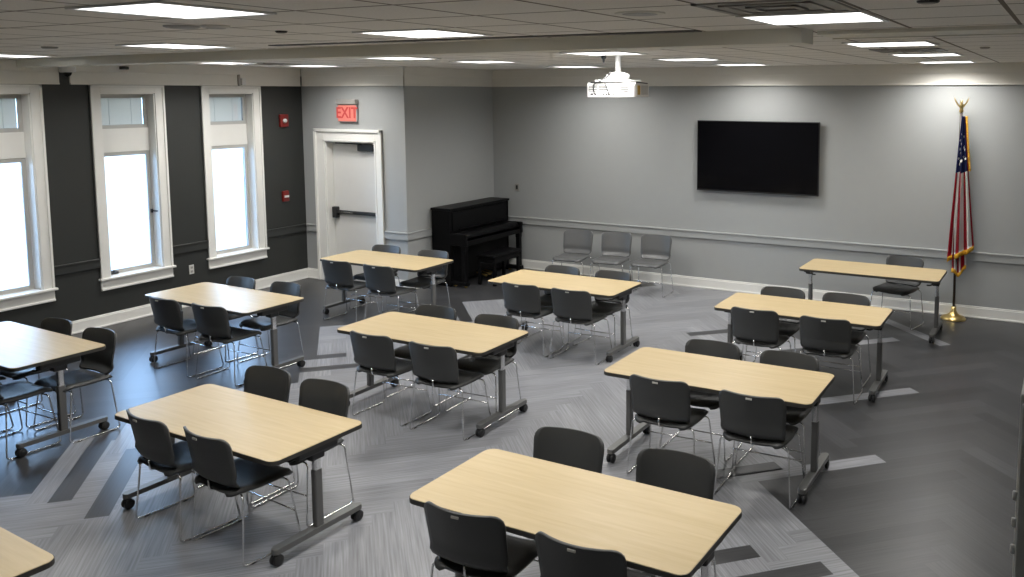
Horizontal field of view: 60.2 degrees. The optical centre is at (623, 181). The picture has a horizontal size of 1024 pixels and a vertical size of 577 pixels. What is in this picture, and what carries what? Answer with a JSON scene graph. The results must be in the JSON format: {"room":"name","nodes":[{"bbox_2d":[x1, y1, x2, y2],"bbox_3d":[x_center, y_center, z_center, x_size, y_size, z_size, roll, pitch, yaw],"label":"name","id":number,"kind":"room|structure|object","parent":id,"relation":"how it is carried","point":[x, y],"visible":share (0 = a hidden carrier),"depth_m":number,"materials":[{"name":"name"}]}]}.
{"room":"classroom","nodes":[
{"label":"classroom","id":0,"kind":"room"},
{"bbox_2d":[0,68,307,327],"bbox_3d":[-7.840,0.475,8.104,0.250,3.335,12.648,3,7,27],"label":"wall","id":1,"kind":"structure","parent":0,"point":[66,107],"depth_m":11.51,"materials":[{"name":"grey paint"}]},
{"bbox_2d":[0,84,58,311],"bbox_3d":[-6.939,0.177,9.697,0.250,2.513,0.999,3,7,27],"label":"window","id":2,"kind":"structure","parent":1,"relation":"in","point":[24,143],"depth_m":9.96,"materials":[{"name":"white paint"}]},
{"bbox_2d":[0,99,17,127],"bbox_3d":[-7.047,-0.765,9.657,0.007,0.376,0.611,3,7,27],"label":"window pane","id":3,"kind":"object","parent":2,"relation":"attached to","point":[8,114],"depth_m":9.85,"materials":[{"name":"glass"}]},
{"bbox_2d":[88,85,175,290],"bbox_3d":[-6.247,0.041,11.030,0.250,2.513,1.004,3,7,27],"label":"window","id":4,"kind":"structure","parent":1,"relation":"in","point":[119,127],"depth_m":11.13,"materials":[{"name":"white paint"}]},
{"bbox_2d":[101,98,142,124],"bbox_3d":[-6.355,-0.901,10.990,0.007,0.376,0.616,3,7,27],"label":"window pane","id":5,"kind":"object","parent":4,"relation":"attached to","point":[114,111],"depth_m":11.02,"materials":[{"name":"glass"}]},
{"bbox_2d":[0,59,300,85],"bbox_3d":[-7.722,-1.040,7.869,0.034,0.274,12.214,3,7,27],"label":"trim","id":6,"kind":"structure","parent":1,"relation":"attached to","point":[144,74],"depth_m":11.20,"materials":[{"name":"beige paint"}]},
{"bbox_2d":[54,224,305,275],"bbox_3d":[-7.720,1.251,8.104,0.036,0.113,12.218,3,7,27],"label":"trim","id":7,"kind":"structure","parent":1,"relation":"attached to","point":[177,249],"depth_m":11.62,"materials":[{"name":"grey paint"}]},
{"bbox_2d":[71,268,307,334],"bbox_3d":[-7.720,1.966,8.183,0.030,0.153,12.228,3,7,27],"label":"baseboard","id":8,"kind":"structure","parent":1,"relation":"attached to","point":[78,326],"depth_m":11.06,"materials":[{"name":"white paint"}]},
{"bbox_2d":[200,86,269,268],"bbox_3d":[-5.556,-0.095,12.360,0.250,2.513,1.014,3,7,27],"label":"window","id":9,"kind":"structure","parent":1,"relation":"in","point":[222,122],"depth_m":12.50,"materials":[{"name":"white paint"}]},
{"bbox_2d":[209,97,241,121],"bbox_3d":[-5.665,-1.037,12.320,0.007,0.376,0.626,3,7,27],"label":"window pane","id":10,"kind":"object","parent":9,"relation":"attached to","point":[226,109],"depth_m":12.37,"materials":[{"name":"glass"}]},
{"bbox_2d":[301,66,404,85],"bbox_3d":[-4.003,-1.545,12.816,2.011,0.274,0.034,3,7,27],"label":"trim","id":11,"kind":"structure","parent":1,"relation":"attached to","point":[346,76],"depth_m":12.77,"materials":[{"name":"beige paint"}]},
{"bbox_2d":[306,223,407,240],"bbox_3d":[-4.006,0.745,13.050,2.015,0.113,0.036,3,7,27],"label":"trim","id":12,"kind":"structure","parent":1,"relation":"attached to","point":[310,227],"depth_m":12.72,"materials":[{"name":"grey paint"}]},
{"bbox_2d":[301,77,414,279],"bbox_3d":[-3.991,-0.031,13.056,2.023,3.335,0.130,3,7,27],"label":"wall","id":13,"kind":"structure","parent":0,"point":[387,109],"depth_m":12.70,"materials":[{"name":"grey paint"}]},
{"bbox_2d":[336,99,357,121],"bbox_3d":[-4.071,-1.056,12.877,0.415,0.330,0.075,3,7,27],"label":"exit sign","id":14,"kind":"object","parent":13,"relation":"attached to","point":[345,113],"visible":1,"depth_m":12.85,"materials":[{"name":"red plastic"}]},
{"bbox_2d":[313,128,385,281],"bbox_3d":[-4.048,0.364,13.163,1.349,2.327,0.286,3,7,27],"label":"door","id":15,"kind":"structure","parent":13,"relation":"attached to","point":[352,168],"depth_m":13.22,"materials":[{"name":"white paint"}]},
{"bbox_2d":[308,268,409,287],"bbox_3d":[-4.019,1.460,13.133,2.041,0.153,0.030,3,7,27],"label":"baseboard","id":16,"kind":"structure","parent":13,"relation":"attached to","point":[312,273],"depth_m":13.52,"materials":[{"name":"white paint"}]},
{"bbox_2d":[410,86,493,276],"bbox_3d":[-2.714,-0.086,13.594,0.250,3.335,2.001,3,7,27],"label":"wall","id":17,"kind":"structure","parent":0,"point":[452,126],"depth_m":13.34,"materials":[{"name":"grey paint"}]},
{"bbox_2d":[408,228,431,240],"bbox_3d":[-2.630,0.697,13.524,0.036,0.113,2.118,3,7,27],"label":"trim","id":18,"kind":"structure","parent":17,"relation":"attached to","point":[426,232],"depth_m":12.81,"materials":[{"name":"grey paint"}]},
{"bbox_2d":[403,66,492,86],"bbox_3d":[-2.631,-1.594,13.291,0.034,0.274,2.119,3,7,27],"label":"trim","id":19,"kind":"structure","parent":17,"relation":"attached to","point":[414,76],"depth_m":13.19,"materials":[{"name":"beige paint"}]},
{"bbox_2d":[0,268,1023,576],"bbox_3d":[-1.429,2.248,6.167,13.479,0.001,14.665,3,7,27],"label":"floor","id":20,"kind":"structure","parent":0,"point":[920,479],"depth_m":6.89,"materials":[{"name":"grey carpet"}]},
{"bbox_2d":[0,527,54,576],"bbox_3d":[-3.487,2.084,4.161,1.630,0.735,0.744,4,7,31],"label":"table","id":21,"kind":"object","parent":20,"relation":"on","point":[19,557],"visible":1,"depth_m":4.02,"materials":[{"name":"brown wood"}]},
{"bbox_2d":[0,380,60,459],"bbox_3d":[-4.990,1.753,7.051,0.569,0.814,0.544,3,7,27],"label":"shell chair","id":22,"kind":"object","parent":20,"relation":"on","point":[13,391],"visible":1,"depth_m":7.10,"materials":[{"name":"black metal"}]},
{"bbox_2d":[0,317,75,427],"bbox_3d":[-5.238,1.678,7.789,0.569,0.814,0.544,3,7,29],"label":"shell chair","id":23,"kind":"object","parent":20,"relation":"on","point":[58,325],"visible":0.44,"depth_m":7.84,"materials":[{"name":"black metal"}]},
{"bbox_2d":[0,321,109,457],"bbox_3d":[-5.261,1.741,7.519,1.630,0.735,0.744,3,7,29],"label":"table","id":24,"kind":"object","parent":20,"relation":"on","point":[22,347],"visible":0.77,"depth_m":7.22,"materials":[{"name":"beige wood"}]},
{"bbox_2d":[33,327,119,442],"bbox_3d":[-4.647,1.712,7.452,0.569,0.814,0.544,3,7,29],"label":"shell chair","id":25,"kind":"object","parent":20,"relation":"on","point":[95,367],"visible":0.91,"depth_m":7.50,"materials":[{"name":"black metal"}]},
{"bbox_2d":[126,409,239,541],"bbox_3d":[-2.963,1.879,5.817,0.569,0.814,0.544,4,7,34],"label":"shell chair","id":26,"kind":"object","parent":20,"relation":"on","point":[154,444],"visible":0.74,"depth_m":5.60,"materials":[{"name":"grey plastic"}]},
{"bbox_2d":[149,296,223,376],"bbox_3d":[-4.558,1.550,9.035,0.569,0.814,0.544,3,7,29],"label":"shell chair","id":27,"kind":"object","parent":20,"relation":"on","point":[167,314],"visible":0.88,"depth_m":8.82,"materials":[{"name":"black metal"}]},
{"bbox_2d":[145,282,304,379],"bbox_3d":[-4.206,1.567,9.216,1.630,0.735,0.744,3,7,29],"label":"table","id":28,"kind":"object","parent":20,"relation":"on","point":[240,301],"visible":0.7,"depth_m":9.08,"materials":[{"name":"beige laminate"}]},
{"bbox_2d":[192,276,258,361],"bbox_3d":[-4.360,1.492,9.605,0.569,0.814,0.544,3,7,29],"label":"shell chair","id":29,"kind":"object","parent":20,"relation":"on","point":[237,281],"visible":0.35,"depth_m":9.73,"materials":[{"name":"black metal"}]},
{"bbox_2d":[191,303,266,386],"bbox_3d":[-3.974,1.580,8.746,0.569,0.814,0.544,3,6,25],"label":"shell chair","id":30,"kind":"object","parent":20,"relation":"on","point":[212,322],"visible":0.95,"depth_m":8.54,"materials":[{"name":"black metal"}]},
{"bbox_2d":[115,384,362,566],"bbox_3d":[-2.614,1.932,5.932,1.630,0.677,0.744,3,7,29],"label":"table","id":31,"kind":"object","parent":20,"relation":"on","point":[262,430],"visible":0.85,"depth_m":5.78,"materials":[{"name":"beige wood"}]},
{"bbox_2d":[183,426,300,566],"bbox_3d":[-2.442,1.909,5.528,0.569,0.814,0.544,4,7,33],"label":"shell chair","id":32,"kind":"object","parent":20,"relation":"on","point":[213,460],"visible":0.98,"depth_m":5.35,"materials":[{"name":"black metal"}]},
{"bbox_2d":[197,365,294,504],"bbox_3d":[-2.744,1.822,6.379,0.569,0.814,0.544,3,7,28],"label":"shell chair","id":33,"kind":"object","parent":20,"relation":"on","point":[265,381],"visible":0.23,"depth_m":6.55,"materials":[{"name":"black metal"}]},
{"bbox_2d":[237,281,303,368],"bbox_3d":[-3.751,1.521,9.326,0.569,0.814,0.544,3,7,29],"label":"shell chair","id":34,"kind":"object","parent":20,"relation":"on","point":[263,323],"visible":0.77,"depth_m":9.35,"materials":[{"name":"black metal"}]},
{"bbox_2d":[250,378,353,526],"bbox_3d":[-2.216,1.853,6.074,0.569,0.814,0.544,3,7,28],"label":"shell chair","id":35,"kind":"object","parent":20,"relation":"on","point":[333,397],"visible":0.43,"depth_m":6.22,"materials":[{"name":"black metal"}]},
{"bbox_2d":[322,259,379,321],"bbox_3d":[-3.470,1.349,11.007,0.569,0.814,0.544,3,7,26],"label":"shell chair","id":36,"kind":"object","parent":20,"relation":"on","point":[338,274],"visible":0.83,"depth_m":10.79,"materials":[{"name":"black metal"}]},
{"bbox_2d":[349,244,402,312],"bbox_3d":[-3.285,1.282,11.656,0.569,0.814,0.544,3,6,24],"label":"shell chair","id":37,"kind":"object","parent":20,"relation":"on","point":[380,248],"visible":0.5,"depth_m":11.73,"materials":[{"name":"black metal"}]},
{"bbox_2d":[320,250,452,313],"bbox_3d":[-3.050,1.359,11.259,1.630,0.735,0.744,3,7,27],"label":"table","id":38,"kind":"object","parent":20,"relation":"on","point":[400,262],"visible":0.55,"depth_m":11.14,"materials":[{"name":"beige laminate"}]},
{"bbox_2d":[350,330,431,425],"bbox_3d":[-2.092,1.683,7.734,0.569,0.814,0.544,3,7,27],"label":"shell chair","id":39,"kind":"object","parent":20,"relation":"on","point":[375,355],"visible":0.89,"depth_m":7.53,"materials":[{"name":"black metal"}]},
{"bbox_2d":[363,264,418,319],"bbox_3d":[-2.862,1.381,10.694,0.569,0.814,0.544,3,7,27],"label":"shell chair","id":40,"kind":"object","parent":20,"relation":"on","point":[380,280],"visible":0.92,"depth_m":10.48,"materials":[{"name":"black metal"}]},
{"bbox_2d":[385,305,459,406],"bbox_3d":[-1.889,1.627,8.280,0.569,0.814,0.544,3,6,25],"label":"shell chair","id":41,"kind":"object","parent":20,"relation":"on","point":[436,311],"visible":0.31,"depth_m":8.40,"materials":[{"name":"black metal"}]},
{"bbox_2d":[396,250,449,312],"bbox_3d":[-2.562,1.323,11.262,0.569,0.814,0.544,3,6,23],"label":"shell chair","id":42,"kind":"object","parent":20,"relation":"on","point":[421,281],"visible":0.69,"depth_m":11.32,"materials":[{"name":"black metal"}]},
{"bbox_2d":[337,312,527,436],"bbox_3d":[-1.725,1.702,7.902,1.630,0.735,0.744,3,7,27],"label":"table","id":43,"kind":"object","parent":20,"relation":"on","point":[474,339],"visible":0.77,"depth_m":7.79,"materials":[{"name":"beige wood"}]},
{"bbox_2d":[409,341,491,440],"bbox_3d":[-1.500,1.716,7.419,0.569,0.814,0.544,3,6,25],"label":"shell chair","id":44,"kind":"object","parent":20,"relation":"on","point":[435,366],"visible":0.98,"depth_m":7.21,"materials":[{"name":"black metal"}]},
{"bbox_2d":[430,197,523,287],"bbox_3d":[-2.241,0.907,13.564,0.640,1.165,1.524,3,7,27],"label":"upright piano","id":45,"kind":"object","parent":20,"relation":"on","point":[464,230],"visible":0.92,"depth_m":13.24,"materials":[{"name":"black paint"}]},
{"bbox_2d":[424,501,537,576],"bbox_3d":[-0.720,2.006,4.572,0.569,0.814,0.544,3,6,24],"label":"shell chair","id":46,"kind":"object","parent":20,"relation":"on","point":[468,545],"visible":0.93,"depth_m":4.36,"materials":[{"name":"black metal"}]},
{"bbox_2d":[444,314,520,420],"bbox_3d":[-1.254,1.664,7.920,0.569,0.814,0.544,3,6,25],"label":"shell chair","id":47,"kind":"object","parent":20,"relation":"on","point":[487,365],"visible":0.66,"depth_m":7.93,"materials":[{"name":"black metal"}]},
{"bbox_2d":[476,247,520,285],"bbox_3d":[-1.896,1.282,13.311,0.340,0.470,0.720,3,7,27],"label":"piano bench","id":48,"kind":"object","parent":20,"relation":"on","point":[501,254],"visible":0.89,"depth_m":13.11,"materials":[{"name":"black paint"}]},
{"bbox_2d":[502,282,562,357],"bbox_3d":[-1.037,1.483,9.689,0.569,0.814,0.544,3,7,26],"label":"shell chair","id":49,"kind":"object","parent":20,"relation":"on","point":[520,300],"visible":0.95,"depth_m":9.48,"materials":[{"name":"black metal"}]},
{"bbox_2d":[523,265,581,344],"bbox_3d":[-0.815,1.427,10.242,0.569,0.814,0.544,3,7,27],"label":"shell chair","id":50,"kind":"object","parent":20,"relation":"on","point":[545,300],"visible":0.41,"depth_m":10.35,"materials":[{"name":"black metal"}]},
{"bbox_2d":[488,270,640,361],"bbox_3d":[-0.674,1.495,9.927,1.630,0.735,0.744,3,7,27],"label":"table","id":51,"kind":"object","parent":20,"relation":"on","point":[597,287],"visible":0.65,"depth_m":9.79,"materials":[{"name":"beige laminate"}]},
{"bbox_2d":[528,426,603,561],"bbox_3d":[-0.416,1.946,5.166,0.569,0.814,0.544,3,6,25],"label":"shell chair","id":52,"kind":"object","parent":20,"relation":"on","point":[575,448],"visible":0.24,"depth_m":5.34,"materials":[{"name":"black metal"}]},
{"bbox_2d":[552,230,593,276],"bbox_3d":[-0.748,1.149,12.957,0.569,0.814,0.544,2,6,21],"label":"shell chair","id":53,"kind":"object","parent":20,"relation":"on","point":[578,243],"visible":0.84,"depth_m":13.09,"materials":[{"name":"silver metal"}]},
{"bbox_2d":[409,449,741,576],"bbox_3d":[-0.265,2.039,4.600,1.630,0.735,0.744,3,7,28],"label":"table","id":54,"kind":"object","parent":20,"relation":"on","point":[662,532],"visible":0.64,"depth_m":4.48,"materials":[{"name":"beige wood"}]},
{"bbox_2d":[549,288,611,364],"bbox_3d":[-0.476,1.512,9.412,0.569,0.814,0.544,3,6,25],"label":"shell chair","id":55,"kind":"object","parent":20,"relation":"on","point":[569,306],"visible":0.99,"depth_m":9.20,"materials":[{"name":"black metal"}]},
{"bbox_2d":[535,531,655,576],"bbox_3d":[-0.119,2.039,4.258,0.569,0.814,0.544,3,7,26],"label":"shell chair","id":56,"kind":"object","parent":20,"relation":"on","point":[556,558],"visible":1,"depth_m":4.01,"materials":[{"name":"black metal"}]},
{"bbox_2d":[573,270,632,351],"bbox_3d":[-0.214,1.457,9.944,0.569,0.814,0.544,3,7,29],"label":"shell chair","id":57,"kind":"object","parent":20,"relation":"on","point":[599,306],"visible":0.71,"depth_m":9.99,"materials":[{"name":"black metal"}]},
{"bbox_2d":[589,232,632,279],"bbox_3d":[-0.169,1.171,12.749,0.569,0.814,0.544,2,6,21],"label":"shell chair","id":58,"kind":"object","parent":20,"relation":"on","point":[618,244],"visible":0.84,"depth_m":12.88,"materials":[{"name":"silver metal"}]},
{"bbox_2d":[629,234,672,297],"bbox_3d":[0.398,1.194,12.524,0.569,0.814,0.544,3,6,24],"label":"shell chair","id":59,"kind":"object","parent":20,"relation":"on","point":[653,246],"visible":0.92,"depth_m":12.64,"materials":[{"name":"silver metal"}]},
{"bbox_2d":[626,374,715,472],"bbox_3d":[0.345,1.803,6.561,0.569,0.814,0.544,3,7,26],"label":"shell chair","id":60,"kind":"object","parent":20,"relation":"on","point":[661,403],"visible":0.88,"depth_m":6.36,"materials":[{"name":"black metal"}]},
{"bbox_2d":[629,448,716,576],"bbox_3d":[0.213,1.979,4.838,0.569,0.814,0.544,3,6,25],"label":"shell chair","id":61,"kind":"object","parent":20,"relation":"on","point":[674,470],"visible":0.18,"depth_m":5.01,"materials":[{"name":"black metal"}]},
{"bbox_2d":[659,339,741,461],"bbox_3d":[0.650,1.749,7.088,0.569,0.814,0.544,3,7,26],"label":"shell chair","id":62,"kind":"object","parent":20,"relation":"on","point":[713,348],"visible":0.41,"depth_m":7.17,"materials":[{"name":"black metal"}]},
{"bbox_2d":[604,347,834,503],"bbox_3d":[0.724,1.823,6.712,1.630,0.735,0.744,3,7,27],"label":"table","id":63,"kind":"object","parent":20,"relation":"on","point":[800,388],"visible":0.91,"depth_m":6.61,"materials":[{"name":"beige wood"}]},
{"bbox_2d":[714,389,804,509],"bbox_3d":[0.967,1.837,6.230,0.569,0.814,0.544,3,6,25],"label":"shell chair","id":64,"kind":"object","parent":20,"relation":"on","point":[753,420],"visible":0.99,"depth_m":6.02,"materials":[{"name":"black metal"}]},
{"bbox_2d":[731,306,791,360],"bbox_3d":[1.345,1.596,8.589,0.569,0.814,0.544,3,7,27],"label":"shell chair","id":65,"kind":"object","parent":20,"relation":"on","point":[756,328],"visible":0.83,"depth_m":8.38,"materials":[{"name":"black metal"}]},
{"bbox_2d":[744,286,804,361],"bbox_3d":[1.597,1.545,9.086,0.569,0.814,0.544,3,7,26],"label":"shell chair","id":66,"kind":"object","parent":20,"relation":"on","point":[790,328],"visible":0.39,"depth_m":9.18,"materials":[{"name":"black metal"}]},
{"bbox_2d":[735,350,820,475],"bbox_3d":[1.220,1.782,6.772,0.569,0.814,0.544,3,7,28],"label":"shell chair","id":67,"kind":"object","parent":20,"relation":"on","point":[794,415],"visible":0.27,"depth_m":6.87,"materials":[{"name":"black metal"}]},
{"bbox_2d":[714,293,892,401],"bbox_3d":[1.783,1.618,8.720,1.630,0.735,0.744,3,7,26],"label":"table","id":68,"kind":"object","parent":20,"relation":"on","point":[861,316],"visible":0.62,"depth_m":8.62,"materials":[{"name":"beige laminate"}]},
{"bbox_2d":[799,315,862,403],"bbox_3d":[1.942,1.629,8.260,0.569,0.814,0.544,3,6,25],"label":"shell chair","id":69,"kind":"object","parent":20,"relation":"on","point":[823,337],"visible":0.88,"depth_m":8.05,"materials":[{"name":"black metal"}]},
{"bbox_2d":[809,292,870,386],"bbox_3d":[2.189,1.574,8.805,0.569,0.814,0.544,3,7,27],"label":"shell chair","id":70,"kind":"object","parent":20,"relation":"on","point":[858,333],"visible":0.37,"depth_m":8.87,"materials":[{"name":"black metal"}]},
{"bbox_2d":[799,259,946,343],"bbox_3d":[3.020,1.423,10.626,1.630,0.735,0.744,3,7,27],"label":"table","id":71,"kind":"object","parent":20,"relation":"on","point":[870,270],"visible":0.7,"depth_m":10.45,"materials":[{"name":"beige laminate"}]},
{"bbox_2d":[870,255,923,329],"bbox_3d":[3.417,1.362,10.879,0.569,0.814,0.544,5,8,40],"label":"shell chair","id":72,"kind":"object","parent":20,"relation":"on","point":[888,287],"visible":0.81,"depth_m":10.90,"materials":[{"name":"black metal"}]},
{"bbox_2d":[940,97,973,321],"bbox_3d":[4.225,0.343,10.965,0.365,2.815,0.310,3,7,27],"label":"flag","id":73,"kind":"object","parent":20,"relation":"on","point":[961,242],"visible":1,"depth_m":10.90,"materials":[{"name":"multicoloured fabric"}]},
{"bbox_2d":[1010,381,1023,576],"bbox_3d":[1.390,1.578,2.301,0.708,2.120,0.462,3,7,27],"label":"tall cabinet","id":74,"kind":"object","parent":20,"relation":"on","point":[1017,549],"visible":1,"depth_m":2.18,"materials":[{"name":"grey"}]},
{"bbox_2d":[0,0,1023,69],"bbox_3d":[-1.412,-1.028,5.820,13.518,0.120,14.779,3,7,27],"label":"ceiling","id":75,"kind":"structure","parent":0,"point":[26,26],"depth_m":5.06,"materials":[{"name":"tile"}]},
{"bbox_2d":[0,54,57,57],"bbox_3d":[-6.095,-1.253,8.646,0.610,0.012,0.610,3,7,27],"label":"recessed light","id":76,"kind":"object","parent":75,"relation":"in","point":[1,55],"visible":1,"depth_m":8.72,"materials":[{"name":"white"}]},
{"bbox_2d":[65,0,276,19],"bbox_3d":[-2.019,-0.770,3.922,0.610,0.012,0.610,3,7,27],"label":"recessed light","id":77,"kind":"object","parent":75,"relation":"in","point":[154,8],"visible":0.98,"depth_m":3.89,"materials":[{"name":"white plastic"}]},
{"bbox_2d":[83,3,259,17],"bbox_3d":[-2.019,-0.772,3.922,0.566,0.008,0.566,3,7,27],"label":"diffuser","id":78,"kind":"object","parent":77,"relation":"attached to","point":[164,10],"depth_m":3.92,"materials":[{"name":"white plastic"}]},
{"bbox_2d":[115,43,235,48],"bbox_3d":[-3.523,-1.072,6.878,0.610,0.012,0.610,3,7,27],"label":"recessed light","id":79,"kind":"object","parent":75,"relation":"in","point":[148,45],"visible":1,"depth_m":6.85,"materials":[{"name":"white plastic"}]},
{"bbox_2d":[131,44,219,48],"bbox_3d":[-3.523,-1.074,6.878,0.566,0.008,0.566,3,7,27],"label":"diffuser","id":80,"kind":"object","parent":79,"relation":"attached to","point":[170,46],"depth_m":6.91,"materials":[{"name":"white plastic"}]},
{"bbox_2d":[163,25,200,28],"bbox_3d":[-2.463,-0.863,4.867,0.190,0.015,0.190,3,7,27],"label":"ceiling speaker","id":81,"kind":"object","parent":75,"relation":"attached to","point":[165,26],"visible":1,"depth_m":4.81,"materials":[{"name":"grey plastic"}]},
{"bbox_2d":[362,57,440,59],"bbox_3d":[-2.378,-1.320,9.301,0.610,0.012,0.610,3,7,27],"label":"recessed light","id":82,"kind":"object","parent":75,"relation":"in","point":[383,58],"visible":0.73,"depth_m":9.32,"materials":[{"name":"white plastic"}]},
{"bbox_2d":[372,57,424,59],"bbox_3d":[-2.378,-1.322,9.301,0.566,0.008,0.566,3,7,27],"label":"diffuser","id":83,"kind":"object","parent":82,"relation":"attached to","point":[384,58],"depth_m":9.32,"materials":[{"name":"white plastic"}]},
{"bbox_2d":[16,28,812,67],"bbox_3d":[-2.824,-1.093,7.457,9.148,0.085,0.239,4,7,31],"label":"ceiling beam","id":84,"kind":"structure","parent":75,"relation":"attached to","point":[779,36],"depth_m":6.24,"materials":[{"name":"paint"}]},
{"bbox_2d":[352,28,492,38],"bbox_3d":[-1.243,-0.925,5.438,0.610,0.012,0.610,3,7,27],"label":"recessed light","id":85,"kind":"object","parent":75,"relation":"in","point":[422,33],"visible":0.98,"depth_m":5.39,"materials":[{"name":"white plastic"}]},
{"bbox_2d":[367,30,480,37],"bbox_3d":[-1.243,-0.927,5.438,0.566,0.008,0.566,3,7,27],"label":"diffuser","id":86,"kind":"object","parent":85,"relation":"attached to","point":[394,33],"depth_m":5.40,"materials":[{"name":"white plastic"}]},
{"bbox_2d":[268,30,701,45],"bbox_3d":[-1.150,-0.991,6.030,3.600,0.016,0.105,3,7,27],"label":"trim","id":87,"kind":"structure","parent":75,"relation":"attached to","point":[676,31],"depth_m":5.83,"materials":[{"name":"black"}]},
{"bbox_2d":[449,60,520,62],"bbox_3d":[-1.640,-1.427,10.355,0.610,0.012,0.610,3,7,27],"label":"recessed light","id":88,"kind":"object","parent":75,"relation":"in","point":[473,61],"visible":0.94,"depth_m":10.22,"materials":[{"name":"white"}]},
{"bbox_2d":[559,51,647,55],"bbox_3d":[-0.179,-1.201,8.138,0.610,0.012,0.610,3,7,27],"label":"recessed light","id":89,"kind":"object","parent":75,"relation":"in","point":[589,53],"visible":1,"depth_m":8.14,"materials":[{"name":"white plastic"}]},
{"bbox_2d":[570,52,633,54],"bbox_3d":[-0.179,-1.203,8.138,0.566,0.008,0.566,3,7,27],"label":"diffuser","id":90,"kind":"object","parent":89,"relation":"attached to","point":[576,53],"depth_m":8.14,"materials":[{"name":"white plastic"}]},
{"bbox_2d":[587,55,648,96],"bbox_3d":[-0.049,-1.039,8.537,0.537,0.410,0.426,3,7,27],"label":"projector","id":91,"kind":"object","parent":75,"relation":"hanging from","point":[601,88],"visible":0.98,"depth_m":8.42,"materials":[{"name":"white plastic"}]},
{"bbox_2d":[614,11,664,15],"bbox_3d":[0.076,-0.785,4.077,0.240,0.009,0.240,3,7,27],"label":"ceiling speaker","id":92,"kind":"object","parent":75,"relation":"attached to","point":[624,13],"visible":1,"depth_m":4.02,"materials":[{"name":"paint"}]},
{"bbox_2d":[652,58,723,60],"bbox_3d":[0.717,-1.353,9.626,0.610,0.012,0.610,3,7,27],"label":"recessed light","id":93,"kind":"object","parent":75,"relation":"in","point":[665,59],"visible":1,"depth_m":9.60,"materials":[{"name":"white plastic"}]},
{"bbox_2d":[691,0,858,15],"bbox_3d":[0.667,-0.755,3.785,0.574,0.014,0.574,3,7,27],"label":"ceiling vent","id":94,"kind":"object","parent":75,"relation":"in","point":[761,7],"visible":1,"depth_m":3.73,"materials":[{"name":"metal"}]},
{"bbox_2d":[735,10,888,25],"bbox_3d":[0.947,-0.811,4.324,0.610,0.012,0.610,3,7,27],"label":"recessed light","id":95,"kind":"object","parent":75,"relation":"in","point":[861,16],"visible":0.87,"depth_m":4.31,"materials":[{"name":"white plastic"}]},
{"bbox_2d":[745,13,881,24],"bbox_3d":[0.947,-0.813,4.324,0.566,0.008,0.566,3,7,27],"label":"diffuser","id":96,"kind":"object","parent":95,"relation":"attached to","point":[809,18],"depth_m":4.31,"materials":[{"name":"white plastic"}]},
{"bbox_2d":[841,40,938,47],"bbox_3d":[2.023,-1.043,6.593,0.610,0.012,0.610,3,7,27],"label":"recessed light","id":97,"kind":"object","parent":75,"relation":"in","point":[918,42],"visible":1,"depth_m":6.49,"materials":[{"name":"white plastic"}]},
{"bbox_2d":[850,42,932,46],"bbox_3d":[2.023,-1.045,6.593,0.566,0.008,0.566,3,7,27],"label":"diffuser","id":98,"kind":"object","parent":97,"relation":"attached to","point":[856,44],"depth_m":6.62,"materials":[{"name":"white plastic"}]},
{"bbox_2d":[869,48,947,52],"bbox_3d":[2.483,-1.143,7.588,0.574,0.014,0.574,3,7,27],"label":"ceiling vent","id":99,"kind":"object","parent":75,"relation":"in","point":[902,49],"visible":0.99,"depth_m":7.49,"materials":[{"name":"metal"}]},
{"bbox_2d":[817,24,1023,39],"bbox_3d":[3.043,-0.822,4.536,4.010,0.029,0.400,3,7,27],"label":"ceiling beam","id":100,"kind":"structure","parent":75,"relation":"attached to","point":[993,29],"depth_m":5.12,"materials":[{"name":"paint"}]},
{"bbox_2d":[888,52,963,56],"bbox_3d":[2.938,-1.234,8.463,0.610,0.012,0.610,3,7,27],"label":"recessed light","id":101,"kind":"object","parent":75,"relation":"in","point":[953,53],"visible":0.93,"depth_m":8.35,"materials":[{"name":"white plastic"}]},
{"bbox_2d":[896,54,959,56],"bbox_3d":[2.938,-1.236,8.463,0.566,0.008,0.566,3,7,27],"label":"diffuser","id":102,"kind":"object","parent":101,"relation":"attached to","point":[898,55],"depth_m":8.57,"materials":[{"name":"white plastic"}]},
{"bbox_2d":[916,60,975,63],"bbox_3d":[3.872,-1.438,10.458,0.610,0.012,0.610,3,7,27],"label":"recessed light","id":103,"kind":"object","parent":75,"relation":"in","point":[968,61],"visible":0.98,"depth_m":10.49,"materials":[{"name":"white"}]},
{"bbox_2d":[493,85,1023,310],"bbox_3d":[2.809,0.078,11.989,11.545,3.335,0.200,3,7,27],"label":"wall","id":104,"kind":"structure","parent":0,"point":[887,167],"depth_m":12.16,"materials":[{"name":"grey paint"}]},
{"bbox_2d":[492,62,1023,86],"bbox_3d":[2.777,-1.433,11.718,11.095,0.274,0.034,3,7,27],"label":"trim","id":105,"kind":"structure","parent":104,"relation":"attached to","point":[1004,73],"depth_m":11.95,"materials":[{"name":"beige paint"}]},
{"bbox_2d":[697,120,819,195],"bbox_3d":[1.875,-0.350,12.270,1.784,1.010,0.082,3,7,27],"label":"television","id":106,"kind":"object","parent":104,"relation":"attached to","point":[766,157],"visible":1,"depth_m":12.21,"materials":[{"name":"black plastic"}]},
{"bbox_2d":[508,216,1023,264],"bbox_3d":[2.777,0.858,11.952,11.095,0.113,0.036,3,7,27],"label":"trim","id":107,"kind":"structure","parent":104,"relation":"attached to","point":[812,243],"depth_m":12.27,"materials":[{"name":"grey paint"}]},
{"bbox_2d":[509,258,1023,323],"bbox_3d":[2.778,1.573,12.027,11.095,0.153,0.030,3,7,27],"label":"baseboard","id":108,"kind":"structure","parent":104,"relation":"attached to","point":[1015,316],"depth_m":12.41,"materials":[{"name":"white paint"}]},
{"label":"outside","id":109,"kind":"structure","parent":0,"visible":0},
{"bbox_2d":[0,148,246,290],"bbox_3d":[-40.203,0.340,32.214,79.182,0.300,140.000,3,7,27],"label":"window panes","id":110,"kind":"structure","parent":109,"point":[125,176],"depth_m":25.40,"materials":[{"name":"white glass"}]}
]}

